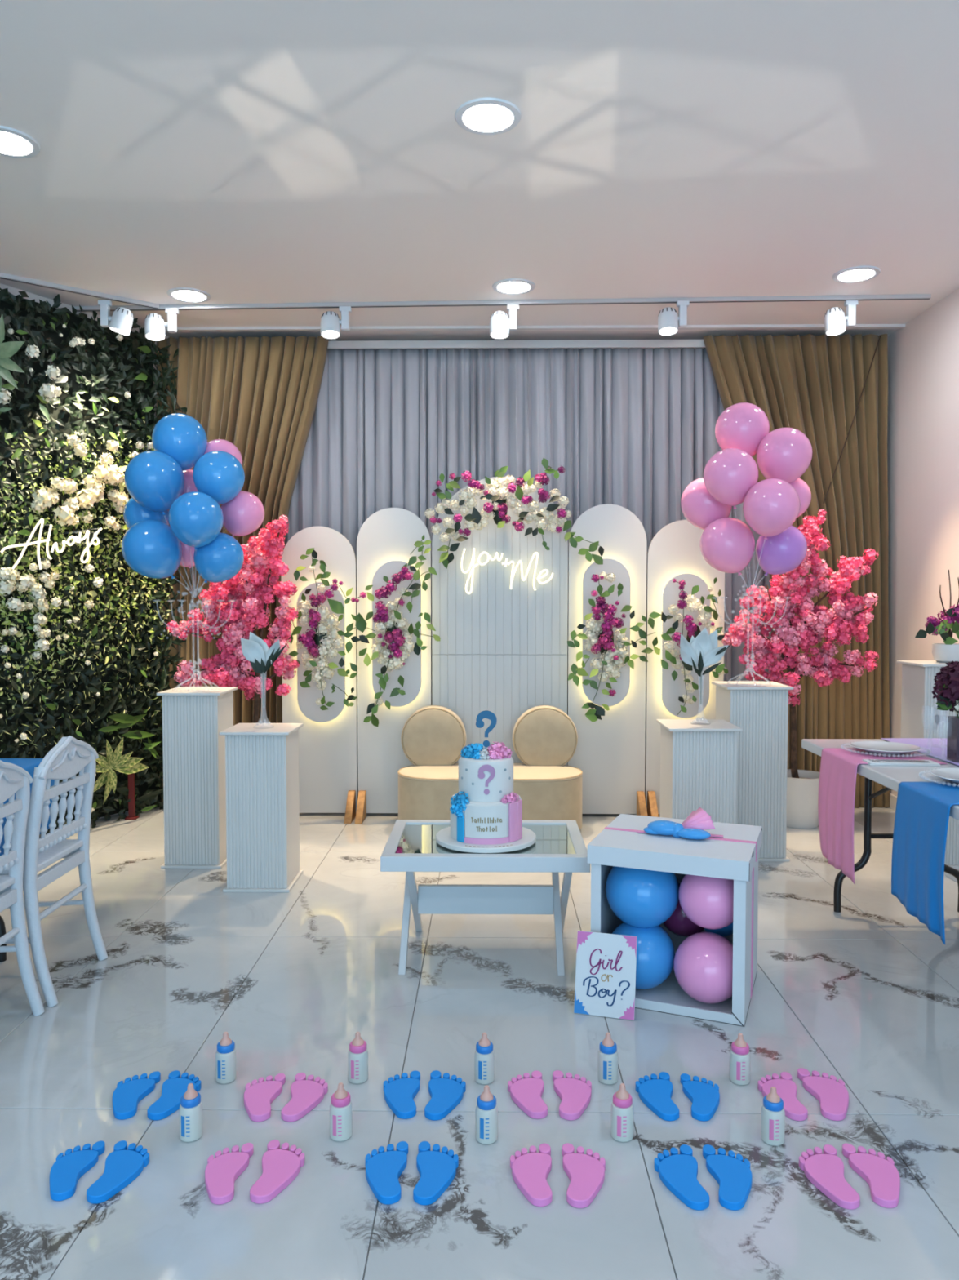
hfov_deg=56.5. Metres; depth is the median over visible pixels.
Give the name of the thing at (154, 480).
balloon
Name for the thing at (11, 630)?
flower
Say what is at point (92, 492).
flower
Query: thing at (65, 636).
flower
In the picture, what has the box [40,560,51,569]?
flower
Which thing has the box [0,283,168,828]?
wall
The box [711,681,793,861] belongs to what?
pedestal
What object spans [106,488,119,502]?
flower
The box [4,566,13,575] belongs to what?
flower
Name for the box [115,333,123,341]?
flower
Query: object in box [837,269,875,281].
diffuser
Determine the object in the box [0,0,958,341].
ceiling
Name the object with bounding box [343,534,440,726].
flower spray
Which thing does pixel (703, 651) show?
lily
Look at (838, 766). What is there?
table runner
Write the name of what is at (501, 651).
panel
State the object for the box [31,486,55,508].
flower
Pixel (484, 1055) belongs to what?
baby bottle
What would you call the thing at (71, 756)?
carved chair
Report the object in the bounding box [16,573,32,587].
flower
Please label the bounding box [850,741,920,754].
dinner plate
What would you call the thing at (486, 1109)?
baby bottle
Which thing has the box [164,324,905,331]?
trim
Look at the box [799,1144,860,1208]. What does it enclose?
cutout
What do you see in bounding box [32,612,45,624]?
flower
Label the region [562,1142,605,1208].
cutout
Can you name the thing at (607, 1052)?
baby bottle
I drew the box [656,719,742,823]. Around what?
pedestal
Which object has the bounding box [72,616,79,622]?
flower
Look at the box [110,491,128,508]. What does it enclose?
flower
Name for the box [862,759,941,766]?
napkin
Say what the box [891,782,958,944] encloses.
table runner
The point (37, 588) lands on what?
flower
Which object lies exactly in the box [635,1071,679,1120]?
cutout
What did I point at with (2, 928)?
folding table
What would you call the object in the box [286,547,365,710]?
flower spray
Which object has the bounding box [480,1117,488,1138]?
print
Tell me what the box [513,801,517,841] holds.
drape
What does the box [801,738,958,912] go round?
folding table
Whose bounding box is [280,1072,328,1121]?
cutout
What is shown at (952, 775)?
dinner plate
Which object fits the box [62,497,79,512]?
flower
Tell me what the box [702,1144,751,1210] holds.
cutout
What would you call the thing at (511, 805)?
drape
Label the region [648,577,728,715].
flower spray
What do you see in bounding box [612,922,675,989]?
balloon
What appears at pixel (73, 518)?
flower
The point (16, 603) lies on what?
flower
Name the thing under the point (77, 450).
flower
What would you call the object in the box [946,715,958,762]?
vase
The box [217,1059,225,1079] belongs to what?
print
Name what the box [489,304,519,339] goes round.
track spotlight
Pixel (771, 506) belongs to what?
balloon
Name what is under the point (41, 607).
flower
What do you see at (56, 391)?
flower
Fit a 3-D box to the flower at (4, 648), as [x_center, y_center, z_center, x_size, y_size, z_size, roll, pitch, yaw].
[-2.570,0.049,4.831,0.042,0.047,0.048,0,2,-10]
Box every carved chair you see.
[0,735,107,1007]
[0,760,44,1016]
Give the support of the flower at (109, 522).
on the wall at (81, 659)
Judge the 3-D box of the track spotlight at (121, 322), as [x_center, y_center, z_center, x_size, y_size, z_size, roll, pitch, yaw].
[-2.121,-1.881,5.204,0.196,0.194,0.118,0,2,1]
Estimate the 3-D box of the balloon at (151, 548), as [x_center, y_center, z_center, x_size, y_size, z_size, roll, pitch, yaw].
[-1.661,-0.460,4.522,0.287,0.299,0.288,1,3,24]
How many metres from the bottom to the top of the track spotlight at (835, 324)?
0.188 m
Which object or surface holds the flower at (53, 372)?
on the wall at (81, 659)
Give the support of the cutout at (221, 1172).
on the floor
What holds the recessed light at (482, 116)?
in the ceiling
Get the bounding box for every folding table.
[0,915,6,961]
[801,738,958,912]
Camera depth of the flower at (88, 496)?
5.22 m
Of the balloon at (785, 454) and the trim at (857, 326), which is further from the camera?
the trim at (857, 326)
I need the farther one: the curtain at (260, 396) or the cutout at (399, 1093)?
the curtain at (260, 396)
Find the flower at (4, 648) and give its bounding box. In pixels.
[0,644,8,653]
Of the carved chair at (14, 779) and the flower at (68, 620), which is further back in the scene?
the flower at (68, 620)
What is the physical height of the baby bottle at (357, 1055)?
0.136 m
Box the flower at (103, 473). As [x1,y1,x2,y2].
[91,463,110,481]
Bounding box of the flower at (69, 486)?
[62,478,78,494]
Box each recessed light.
[0,125,40,158]
[166,287,211,302]
[454,97,521,135]
[492,278,535,294]
[831,266,880,283]
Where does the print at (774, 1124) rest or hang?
attached to the baby bottle at (773, 1113)
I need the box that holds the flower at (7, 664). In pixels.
[4,662,11,668]
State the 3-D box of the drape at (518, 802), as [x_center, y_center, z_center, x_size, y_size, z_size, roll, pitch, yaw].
[0.146,0.675,3.342,0.009,0.146,0.021,1,3,31]
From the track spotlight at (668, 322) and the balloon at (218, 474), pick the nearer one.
the balloon at (218, 474)
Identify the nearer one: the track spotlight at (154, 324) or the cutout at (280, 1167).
the cutout at (280, 1167)
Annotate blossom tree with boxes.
[166,514,299,723]
[721,509,879,828]
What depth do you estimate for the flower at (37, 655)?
4.98 m
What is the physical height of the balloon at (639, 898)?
0.253 m
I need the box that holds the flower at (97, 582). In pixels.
[93,577,102,588]
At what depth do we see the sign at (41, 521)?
4.97 m
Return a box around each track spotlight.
[97,300,133,335]
[144,307,178,341]
[320,306,351,339]
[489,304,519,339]
[657,300,689,335]
[824,300,858,336]
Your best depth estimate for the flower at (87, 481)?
5.24 m
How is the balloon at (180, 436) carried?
attached to the stand
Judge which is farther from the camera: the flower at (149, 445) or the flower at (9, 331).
the flower at (149, 445)
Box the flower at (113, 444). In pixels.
[106,440,119,453]
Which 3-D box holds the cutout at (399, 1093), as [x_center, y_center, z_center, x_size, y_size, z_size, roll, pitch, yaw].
[-0.216,1.241,2.441,0.101,0.018,0.211,0,2,-1]
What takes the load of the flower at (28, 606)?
on the wall at (81, 659)
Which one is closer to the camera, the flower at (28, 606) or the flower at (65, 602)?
the flower at (28, 606)
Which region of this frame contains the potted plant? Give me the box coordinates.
[915,569,958,662]
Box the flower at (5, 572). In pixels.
[0,567,9,579]
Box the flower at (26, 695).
[21,691,29,698]
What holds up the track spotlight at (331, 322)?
attached to the track at (919, 296)
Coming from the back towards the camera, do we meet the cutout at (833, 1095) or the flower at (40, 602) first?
the flower at (40, 602)
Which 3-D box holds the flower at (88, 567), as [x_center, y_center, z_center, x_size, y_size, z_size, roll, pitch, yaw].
[-2.304,-0.421,5.261,0.062,0.059,0.052,-28,-15,-48]
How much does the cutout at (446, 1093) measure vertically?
0.018 m
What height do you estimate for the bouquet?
0.380 m
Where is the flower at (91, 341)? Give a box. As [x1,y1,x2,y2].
[88,337,95,344]
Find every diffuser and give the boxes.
[0,131,32,155]
[172,290,205,301]
[462,104,513,131]
[497,281,530,293]
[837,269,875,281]
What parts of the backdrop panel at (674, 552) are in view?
capsule plate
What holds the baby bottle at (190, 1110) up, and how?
on the floor
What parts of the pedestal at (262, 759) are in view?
plate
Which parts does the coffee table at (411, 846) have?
leg, leg, frame, leg, leg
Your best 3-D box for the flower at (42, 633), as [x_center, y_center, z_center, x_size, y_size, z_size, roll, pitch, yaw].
[-2.461,-0.037,5.012,0.063,0.056,0.061,12,-10,35]
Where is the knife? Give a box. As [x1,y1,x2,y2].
[868,759,924,760]
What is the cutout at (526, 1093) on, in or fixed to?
on the floor
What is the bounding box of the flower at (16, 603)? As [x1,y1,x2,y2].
[4,596,22,611]
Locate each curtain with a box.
[152,336,328,804]
[284,339,772,797]
[702,333,889,807]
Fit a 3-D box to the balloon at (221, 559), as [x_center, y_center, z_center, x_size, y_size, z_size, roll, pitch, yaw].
[-1.334,-0.421,4.566,0.248,0.257,0.247,1,3,19]
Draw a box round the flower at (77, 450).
[73,443,87,457]
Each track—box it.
[0,272,159,309]
[73,293,931,311]
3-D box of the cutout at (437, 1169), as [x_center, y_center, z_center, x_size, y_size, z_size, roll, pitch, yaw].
[-0.102,1.255,2.106,0.101,0.018,0.212,0,2,1]
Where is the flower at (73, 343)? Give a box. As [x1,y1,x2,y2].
[69,340,75,346]
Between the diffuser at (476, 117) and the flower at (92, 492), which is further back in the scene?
the flower at (92, 492)
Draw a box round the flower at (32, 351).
[24,344,40,358]
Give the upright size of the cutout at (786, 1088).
0.018 m
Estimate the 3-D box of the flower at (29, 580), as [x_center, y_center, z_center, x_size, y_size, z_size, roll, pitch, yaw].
[-2.494,-0.332,4.940,0.068,0.074,0.069,-17,5,-19]
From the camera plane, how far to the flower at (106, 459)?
5.33 m
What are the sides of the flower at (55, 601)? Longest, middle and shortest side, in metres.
0.066 x 0.062 x 0.055 m
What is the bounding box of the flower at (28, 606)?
[25,601,33,609]
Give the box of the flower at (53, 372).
[44,364,61,380]
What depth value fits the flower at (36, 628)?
4.98 m
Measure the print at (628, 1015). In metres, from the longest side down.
0.070 x 0.049 x 0.001 m
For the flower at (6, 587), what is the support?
on the wall at (81, 659)
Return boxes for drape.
[508,802,514,842]
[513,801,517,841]
[517,800,520,839]
[519,799,522,838]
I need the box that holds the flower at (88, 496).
[73,488,96,510]
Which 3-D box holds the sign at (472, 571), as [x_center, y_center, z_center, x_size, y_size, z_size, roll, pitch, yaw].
[0.173,-0.430,5.562,0.578,0.290,0.036,0,2,1]
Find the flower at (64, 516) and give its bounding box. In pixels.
[51,505,75,527]
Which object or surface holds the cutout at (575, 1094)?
on the floor
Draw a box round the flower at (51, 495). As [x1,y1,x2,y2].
[45,488,59,504]
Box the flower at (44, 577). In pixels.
[38,571,50,582]
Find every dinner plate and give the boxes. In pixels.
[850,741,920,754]
[930,768,958,783]
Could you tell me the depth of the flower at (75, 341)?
5.15 m
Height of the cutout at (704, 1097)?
0.018 m
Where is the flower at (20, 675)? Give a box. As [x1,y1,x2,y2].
[16,673,22,679]
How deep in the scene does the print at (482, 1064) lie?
2.50 m
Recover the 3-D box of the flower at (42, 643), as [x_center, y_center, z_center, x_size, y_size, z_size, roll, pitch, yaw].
[-2.461,0.027,5.014,0.081,0.073,0.074,1,3,29]
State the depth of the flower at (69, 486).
5.12 m
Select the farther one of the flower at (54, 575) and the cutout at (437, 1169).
the flower at (54, 575)
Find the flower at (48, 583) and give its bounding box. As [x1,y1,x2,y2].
[44,578,55,589]
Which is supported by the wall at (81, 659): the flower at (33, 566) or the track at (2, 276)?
the flower at (33, 566)
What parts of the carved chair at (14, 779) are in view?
rail, seat, rail, rail, scroll trim, rail, crest rail, crest moulding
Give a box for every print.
[181,1115,190,1136]
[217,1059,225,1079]
[333,1115,342,1136]
[351,1060,359,1079]
[478,1060,486,1079]
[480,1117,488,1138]
[573,991,589,1014]
[577,930,592,950]
[603,1060,611,1079]
[617,1115,626,1137]
[619,998,635,1020]
[622,935,636,954]
[736,1061,745,1079]
[768,1119,779,1140]
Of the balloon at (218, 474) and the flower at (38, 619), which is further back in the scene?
the flower at (38, 619)
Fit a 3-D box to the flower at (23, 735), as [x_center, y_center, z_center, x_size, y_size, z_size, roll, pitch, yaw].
[-2.520,0.531,4.932,0.043,0.040,0.042,0,2,4]
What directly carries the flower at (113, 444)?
on the wall at (81, 659)
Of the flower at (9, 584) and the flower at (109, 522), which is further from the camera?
the flower at (109, 522)
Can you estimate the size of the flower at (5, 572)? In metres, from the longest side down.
0.070 x 0.070 x 0.068 m
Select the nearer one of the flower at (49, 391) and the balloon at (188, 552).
the balloon at (188, 552)
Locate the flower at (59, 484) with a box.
[50,475,65,491]
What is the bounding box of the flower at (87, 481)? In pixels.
[82,475,97,487]
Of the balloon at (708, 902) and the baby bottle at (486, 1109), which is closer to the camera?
the baby bottle at (486, 1109)
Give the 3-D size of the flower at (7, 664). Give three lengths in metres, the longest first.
0.037 x 0.036 x 0.035 m
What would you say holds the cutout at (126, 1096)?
on the floor
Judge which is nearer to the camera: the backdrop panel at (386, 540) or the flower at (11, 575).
the flower at (11, 575)
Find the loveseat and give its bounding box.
[397,705,582,830]
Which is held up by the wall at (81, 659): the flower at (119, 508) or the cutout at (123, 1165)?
the flower at (119, 508)
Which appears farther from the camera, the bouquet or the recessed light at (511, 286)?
the recessed light at (511, 286)
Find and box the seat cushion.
[397,763,582,781]
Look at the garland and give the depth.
5.40 m
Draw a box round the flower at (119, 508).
[115,504,124,513]
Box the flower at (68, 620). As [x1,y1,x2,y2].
[66,618,72,624]
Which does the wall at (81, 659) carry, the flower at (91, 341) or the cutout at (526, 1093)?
the flower at (91, 341)
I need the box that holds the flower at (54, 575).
[50,571,59,581]
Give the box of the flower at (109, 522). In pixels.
[103,515,116,528]
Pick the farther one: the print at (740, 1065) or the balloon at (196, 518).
the balloon at (196, 518)
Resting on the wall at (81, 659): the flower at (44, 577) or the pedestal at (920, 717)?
the flower at (44, 577)
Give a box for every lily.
[240,631,286,706]
[680,627,731,703]
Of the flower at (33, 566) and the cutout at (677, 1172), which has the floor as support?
the cutout at (677, 1172)
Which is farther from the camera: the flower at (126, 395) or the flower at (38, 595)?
the flower at (126, 395)
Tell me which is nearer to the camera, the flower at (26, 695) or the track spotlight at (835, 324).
the flower at (26, 695)
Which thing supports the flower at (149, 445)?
on the wall at (81, 659)
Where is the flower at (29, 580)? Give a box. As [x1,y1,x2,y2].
[25,573,35,586]
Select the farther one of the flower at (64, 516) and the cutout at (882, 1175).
the flower at (64, 516)
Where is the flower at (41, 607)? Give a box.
[36,604,48,612]
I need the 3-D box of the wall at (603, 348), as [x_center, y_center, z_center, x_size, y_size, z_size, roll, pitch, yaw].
[-0.245,-0.472,6.189,6.151,3.134,0.100,0,2,1]
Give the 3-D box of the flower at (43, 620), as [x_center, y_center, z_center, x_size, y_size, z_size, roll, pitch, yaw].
[-2.453,-0.112,5.017,0.043,0.047,0.048,2,31,-20]
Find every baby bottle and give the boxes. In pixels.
[178,1083,203,1142]
[215,1031,236,1084]
[329,1082,352,1141]
[347,1031,368,1084]
[474,1032,494,1084]
[475,1084,497,1144]
[598,1032,617,1084]
[611,1083,634,1142]
[729,1032,751,1084]
[760,1086,785,1146]
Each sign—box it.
[0,518,102,569]
[461,547,553,594]
[573,930,637,1020]
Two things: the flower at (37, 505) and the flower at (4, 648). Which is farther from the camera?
the flower at (37, 505)
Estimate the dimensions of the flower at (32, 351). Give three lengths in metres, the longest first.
0.082 x 0.077 x 0.068 m
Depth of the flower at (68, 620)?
5.15 m
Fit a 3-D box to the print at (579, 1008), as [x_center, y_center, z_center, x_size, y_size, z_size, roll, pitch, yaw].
[0.339,1.192,2.938,0.052,0.073,0.001,1,-13,15]
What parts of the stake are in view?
post, foot plate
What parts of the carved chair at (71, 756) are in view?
leg, seat, rail, rail, scroll trim, crest rail, rail, crest moulding, rail, leg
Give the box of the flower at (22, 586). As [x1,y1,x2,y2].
[15,582,27,592]
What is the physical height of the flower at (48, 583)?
0.066 m
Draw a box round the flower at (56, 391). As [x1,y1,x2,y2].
[53,386,62,396]
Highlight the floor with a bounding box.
[0,804,958,1279]
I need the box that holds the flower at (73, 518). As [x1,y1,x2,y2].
[69,514,79,525]
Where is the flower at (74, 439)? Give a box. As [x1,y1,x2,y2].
[66,434,80,446]
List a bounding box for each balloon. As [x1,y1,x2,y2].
[121,520,182,578]
[123,497,168,528]
[124,450,185,515]
[151,413,207,473]
[168,491,223,549]
[179,542,195,568]
[182,469,197,494]
[192,450,244,504]
[193,532,244,582]
[204,439,242,466]
[221,490,264,537]
[605,866,679,928]
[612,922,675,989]
[663,882,704,937]
[673,931,733,1003]
[678,874,733,928]
[680,477,732,529]
[699,517,755,575]
[703,448,758,509]
[704,922,733,936]
[715,402,769,457]
[742,478,800,539]
[755,525,807,576]
[756,427,813,483]
[789,478,811,517]
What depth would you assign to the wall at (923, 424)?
5.51 m
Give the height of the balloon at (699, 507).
0.303 m
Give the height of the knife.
0.003 m
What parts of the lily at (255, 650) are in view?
stem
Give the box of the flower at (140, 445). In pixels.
[135,440,144,448]
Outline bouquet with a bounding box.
[931,660,958,718]
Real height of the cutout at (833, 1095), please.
0.018 m
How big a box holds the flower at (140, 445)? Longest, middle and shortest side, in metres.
0.055 x 0.051 x 0.051 m
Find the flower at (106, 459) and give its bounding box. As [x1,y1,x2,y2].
[98,453,114,465]
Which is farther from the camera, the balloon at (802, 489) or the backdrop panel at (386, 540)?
the backdrop panel at (386, 540)
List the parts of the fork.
handle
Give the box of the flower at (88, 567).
[84,564,94,573]
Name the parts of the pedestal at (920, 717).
plate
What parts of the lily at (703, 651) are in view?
stem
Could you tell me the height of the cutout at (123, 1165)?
0.018 m
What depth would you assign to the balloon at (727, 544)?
4.66 m
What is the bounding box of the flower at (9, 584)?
[4,580,16,591]
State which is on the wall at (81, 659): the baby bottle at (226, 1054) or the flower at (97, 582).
the flower at (97, 582)
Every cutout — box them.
[49,1140,105,1200]
[86,1140,149,1204]
[112,1071,160,1119]
[146,1070,200,1119]
[204,1142,253,1204]
[244,1073,285,1121]
[249,1139,304,1204]
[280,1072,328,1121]
[364,1141,408,1204]
[383,1070,420,1119]
[413,1141,458,1204]
[424,1070,466,1119]
[507,1070,547,1119]
[510,1142,552,1206]
[552,1070,591,1119]
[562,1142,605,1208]
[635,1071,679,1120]
[653,1144,709,1209]
[680,1073,719,1120]
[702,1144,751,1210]
[758,1071,808,1120]
[797,1067,848,1120]
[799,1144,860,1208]
[842,1142,900,1208]
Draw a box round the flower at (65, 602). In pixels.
[63,600,69,605]
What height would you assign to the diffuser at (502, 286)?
0.006 m
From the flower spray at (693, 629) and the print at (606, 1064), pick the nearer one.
the print at (606, 1064)
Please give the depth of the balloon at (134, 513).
4.64 m
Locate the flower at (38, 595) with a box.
[29,586,46,601]
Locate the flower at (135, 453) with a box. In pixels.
[131,451,138,457]
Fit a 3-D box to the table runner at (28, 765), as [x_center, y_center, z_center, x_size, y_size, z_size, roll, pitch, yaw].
[-2.034,0.620,3.300,0.748,0.290,0.452,0,2,1]
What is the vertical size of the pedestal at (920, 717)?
1.044 m
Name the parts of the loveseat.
backrest, seat, backrest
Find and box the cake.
[435,710,536,853]
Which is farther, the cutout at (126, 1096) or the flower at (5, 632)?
the flower at (5, 632)
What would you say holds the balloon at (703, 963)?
on the gift box
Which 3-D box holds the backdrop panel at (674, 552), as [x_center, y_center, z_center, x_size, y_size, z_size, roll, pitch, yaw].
[1.291,0.188,5.515,0.481,1.870,0.230,0,2,1]
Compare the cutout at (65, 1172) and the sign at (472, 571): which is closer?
the cutout at (65, 1172)
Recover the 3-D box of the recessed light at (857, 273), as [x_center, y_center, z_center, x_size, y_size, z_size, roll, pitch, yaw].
[2.045,-1.982,4.840,0.244,0.012,0.244,0,2,1]
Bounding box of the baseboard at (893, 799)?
[889,793,897,809]
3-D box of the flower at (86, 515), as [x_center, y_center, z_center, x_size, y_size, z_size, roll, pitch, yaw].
[-2.309,-0.720,5.239,0.070,0.078,0.076,-3,9,38]
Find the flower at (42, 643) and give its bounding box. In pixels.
[34,638,50,651]
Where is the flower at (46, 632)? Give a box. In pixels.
[44,627,50,637]
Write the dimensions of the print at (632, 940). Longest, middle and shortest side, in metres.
0.070 x 0.049 x 0.001 m
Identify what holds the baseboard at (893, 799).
attached to the wall at (923, 424)
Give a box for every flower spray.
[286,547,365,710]
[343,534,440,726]
[564,532,660,721]
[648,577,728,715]
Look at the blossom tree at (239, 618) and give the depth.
5.25 m
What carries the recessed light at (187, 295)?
in the ceiling
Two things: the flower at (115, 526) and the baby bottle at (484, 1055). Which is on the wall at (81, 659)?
the flower at (115, 526)
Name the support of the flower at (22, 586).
on the wall at (81, 659)
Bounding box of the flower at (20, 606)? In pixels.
[16,602,26,612]
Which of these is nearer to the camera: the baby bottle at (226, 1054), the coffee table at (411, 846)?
the baby bottle at (226, 1054)
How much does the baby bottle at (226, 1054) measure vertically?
0.136 m
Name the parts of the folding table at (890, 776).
leg, leg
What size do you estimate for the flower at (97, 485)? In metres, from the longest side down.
0.091 x 0.088 x 0.081 m
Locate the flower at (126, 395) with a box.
[124,391,131,398]
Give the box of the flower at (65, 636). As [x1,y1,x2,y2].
[63,634,69,639]
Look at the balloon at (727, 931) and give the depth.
3.15 m
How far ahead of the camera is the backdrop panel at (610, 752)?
5.59 m
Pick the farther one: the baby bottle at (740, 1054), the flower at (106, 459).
the flower at (106, 459)
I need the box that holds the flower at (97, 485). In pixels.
[93,479,105,492]
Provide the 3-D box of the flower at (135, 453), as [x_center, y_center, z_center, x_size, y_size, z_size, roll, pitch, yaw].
[-2.131,-1.145,5.520,0.047,0.044,0.044,1,2,16]
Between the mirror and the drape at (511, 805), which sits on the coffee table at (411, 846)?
the mirror
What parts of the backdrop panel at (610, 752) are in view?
capsule plate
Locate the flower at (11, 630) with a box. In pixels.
[8,626,17,635]
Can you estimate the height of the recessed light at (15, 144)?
0.012 m
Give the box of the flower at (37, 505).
[30,499,44,513]
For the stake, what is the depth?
5.58 m
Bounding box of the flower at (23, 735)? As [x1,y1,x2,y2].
[19,732,27,739]
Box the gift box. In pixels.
[587,807,762,1026]
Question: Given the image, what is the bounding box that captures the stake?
[124,773,139,819]
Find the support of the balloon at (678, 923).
in the gift box
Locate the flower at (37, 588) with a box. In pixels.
[28,582,43,593]
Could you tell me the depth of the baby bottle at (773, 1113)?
2.22 m
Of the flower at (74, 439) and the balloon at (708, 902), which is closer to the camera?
the balloon at (708, 902)
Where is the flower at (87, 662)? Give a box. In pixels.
[84,660,90,665]
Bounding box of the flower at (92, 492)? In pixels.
[83,483,104,502]
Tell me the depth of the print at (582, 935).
2.98 m
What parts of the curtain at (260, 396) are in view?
pull cord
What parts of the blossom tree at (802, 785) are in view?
pot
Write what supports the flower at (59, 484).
on the wall at (81, 659)
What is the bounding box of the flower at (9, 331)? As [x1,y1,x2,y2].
[7,328,14,334]
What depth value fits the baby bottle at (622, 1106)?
2.24 m
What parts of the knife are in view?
handle, blade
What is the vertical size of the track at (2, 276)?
0.024 m
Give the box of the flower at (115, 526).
[111,522,120,531]
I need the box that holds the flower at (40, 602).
[32,596,48,608]
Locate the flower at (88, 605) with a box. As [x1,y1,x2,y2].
[84,599,94,608]
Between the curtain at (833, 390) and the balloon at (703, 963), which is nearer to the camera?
the balloon at (703, 963)
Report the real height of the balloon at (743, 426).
0.324 m
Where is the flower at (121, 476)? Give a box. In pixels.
[115,471,124,484]
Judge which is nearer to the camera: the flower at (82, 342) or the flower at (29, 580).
the flower at (29, 580)
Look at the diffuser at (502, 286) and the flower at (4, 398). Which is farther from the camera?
the diffuser at (502, 286)
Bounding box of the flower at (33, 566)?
[29,562,37,571]
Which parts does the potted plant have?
pot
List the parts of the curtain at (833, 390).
pull cord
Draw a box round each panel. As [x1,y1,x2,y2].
[280,526,357,823]
[355,507,431,823]
[431,476,568,765]
[567,503,648,816]
[644,520,724,817]
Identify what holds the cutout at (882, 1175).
on the floor
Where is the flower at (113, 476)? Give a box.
[102,464,123,485]
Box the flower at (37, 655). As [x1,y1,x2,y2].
[31,651,42,659]
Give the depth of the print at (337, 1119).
2.23 m
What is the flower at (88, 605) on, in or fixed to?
on the wall at (81, 659)
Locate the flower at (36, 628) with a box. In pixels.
[33,624,40,631]
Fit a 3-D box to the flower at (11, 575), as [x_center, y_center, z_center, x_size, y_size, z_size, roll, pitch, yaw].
[-2.543,-0.345,4.859,0.081,0.075,0.075,2,-26,20]
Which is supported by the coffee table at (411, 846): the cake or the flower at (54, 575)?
the cake
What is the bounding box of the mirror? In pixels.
[395,823,576,853]
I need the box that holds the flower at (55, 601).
[49,596,62,607]
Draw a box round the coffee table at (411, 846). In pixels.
[380,819,590,975]
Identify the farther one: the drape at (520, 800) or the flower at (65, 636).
the flower at (65, 636)
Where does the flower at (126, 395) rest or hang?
on the wall at (81, 659)
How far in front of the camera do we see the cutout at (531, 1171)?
2.09 m
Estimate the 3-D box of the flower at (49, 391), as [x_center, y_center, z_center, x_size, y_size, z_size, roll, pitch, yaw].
[-2.420,-1.392,5.017,0.104,0.109,0.108,-1,2,-13]
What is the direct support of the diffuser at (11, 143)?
attached to the recessed light at (15, 144)
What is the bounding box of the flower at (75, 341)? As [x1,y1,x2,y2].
[71,337,80,345]
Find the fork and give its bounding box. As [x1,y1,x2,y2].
[872,760,930,762]
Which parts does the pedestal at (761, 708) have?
plate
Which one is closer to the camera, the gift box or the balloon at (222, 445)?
the gift box
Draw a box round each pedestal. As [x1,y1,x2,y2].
[156,686,237,868]
[219,723,303,892]
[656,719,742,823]
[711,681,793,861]
[897,660,958,868]
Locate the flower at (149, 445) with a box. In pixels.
[146,442,153,448]
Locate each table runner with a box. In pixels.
[0,758,54,856]
[817,747,947,884]
[880,737,958,765]
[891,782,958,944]
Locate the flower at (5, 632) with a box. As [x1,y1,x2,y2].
[1,628,8,635]
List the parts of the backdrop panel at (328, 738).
capsule plate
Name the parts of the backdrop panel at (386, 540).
capsule plate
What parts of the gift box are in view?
frame, lid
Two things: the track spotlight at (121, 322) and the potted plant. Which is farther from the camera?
the track spotlight at (121, 322)
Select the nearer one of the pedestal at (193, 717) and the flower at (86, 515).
the pedestal at (193, 717)
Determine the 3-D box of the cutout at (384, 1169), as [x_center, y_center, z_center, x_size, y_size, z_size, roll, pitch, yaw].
[-0.225,1.255,2.108,0.100,0.018,0.210,0,2,0]
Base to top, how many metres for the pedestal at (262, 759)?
0.753 m
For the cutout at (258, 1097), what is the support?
on the floor
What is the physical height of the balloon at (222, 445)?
0.259 m
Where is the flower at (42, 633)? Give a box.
[35,628,47,639]
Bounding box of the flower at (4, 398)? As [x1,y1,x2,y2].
[0,387,11,404]
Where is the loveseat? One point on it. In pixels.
(433, 737)
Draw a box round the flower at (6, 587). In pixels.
[0,578,13,595]
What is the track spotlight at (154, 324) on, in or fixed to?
attached to the track at (919, 296)
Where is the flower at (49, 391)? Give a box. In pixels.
[38,383,59,402]
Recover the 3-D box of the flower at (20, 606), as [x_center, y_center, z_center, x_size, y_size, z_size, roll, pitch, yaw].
[-2.522,-0.183,4.899,0.062,0.058,0.058,11,-39,-27]
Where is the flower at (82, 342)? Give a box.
[79,337,85,346]
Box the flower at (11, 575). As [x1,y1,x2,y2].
[7,568,20,582]
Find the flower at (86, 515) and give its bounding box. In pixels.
[80,511,93,523]
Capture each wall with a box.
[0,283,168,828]
[0,288,186,834]
[373,347,703,349]
[887,288,958,796]
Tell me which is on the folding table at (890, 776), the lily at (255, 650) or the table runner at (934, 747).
the table runner at (934, 747)
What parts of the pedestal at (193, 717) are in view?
plate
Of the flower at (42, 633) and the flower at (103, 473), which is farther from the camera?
the flower at (103, 473)
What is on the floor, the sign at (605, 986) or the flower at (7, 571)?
the sign at (605, 986)
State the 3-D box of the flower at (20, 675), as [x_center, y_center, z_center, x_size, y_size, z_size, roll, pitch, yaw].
[-2.530,0.199,4.902,0.029,0.035,0.033,-48,12,-28]
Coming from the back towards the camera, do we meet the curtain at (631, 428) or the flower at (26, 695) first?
the curtain at (631, 428)
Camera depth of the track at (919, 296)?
5.25 m
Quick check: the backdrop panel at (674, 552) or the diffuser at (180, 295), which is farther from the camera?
the backdrop panel at (674, 552)
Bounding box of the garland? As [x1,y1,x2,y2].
[424,457,575,568]
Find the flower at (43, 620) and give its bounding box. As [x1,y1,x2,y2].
[40,617,47,624]
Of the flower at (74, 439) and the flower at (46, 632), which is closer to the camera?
the flower at (46, 632)
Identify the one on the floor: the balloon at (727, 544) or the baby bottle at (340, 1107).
the baby bottle at (340, 1107)

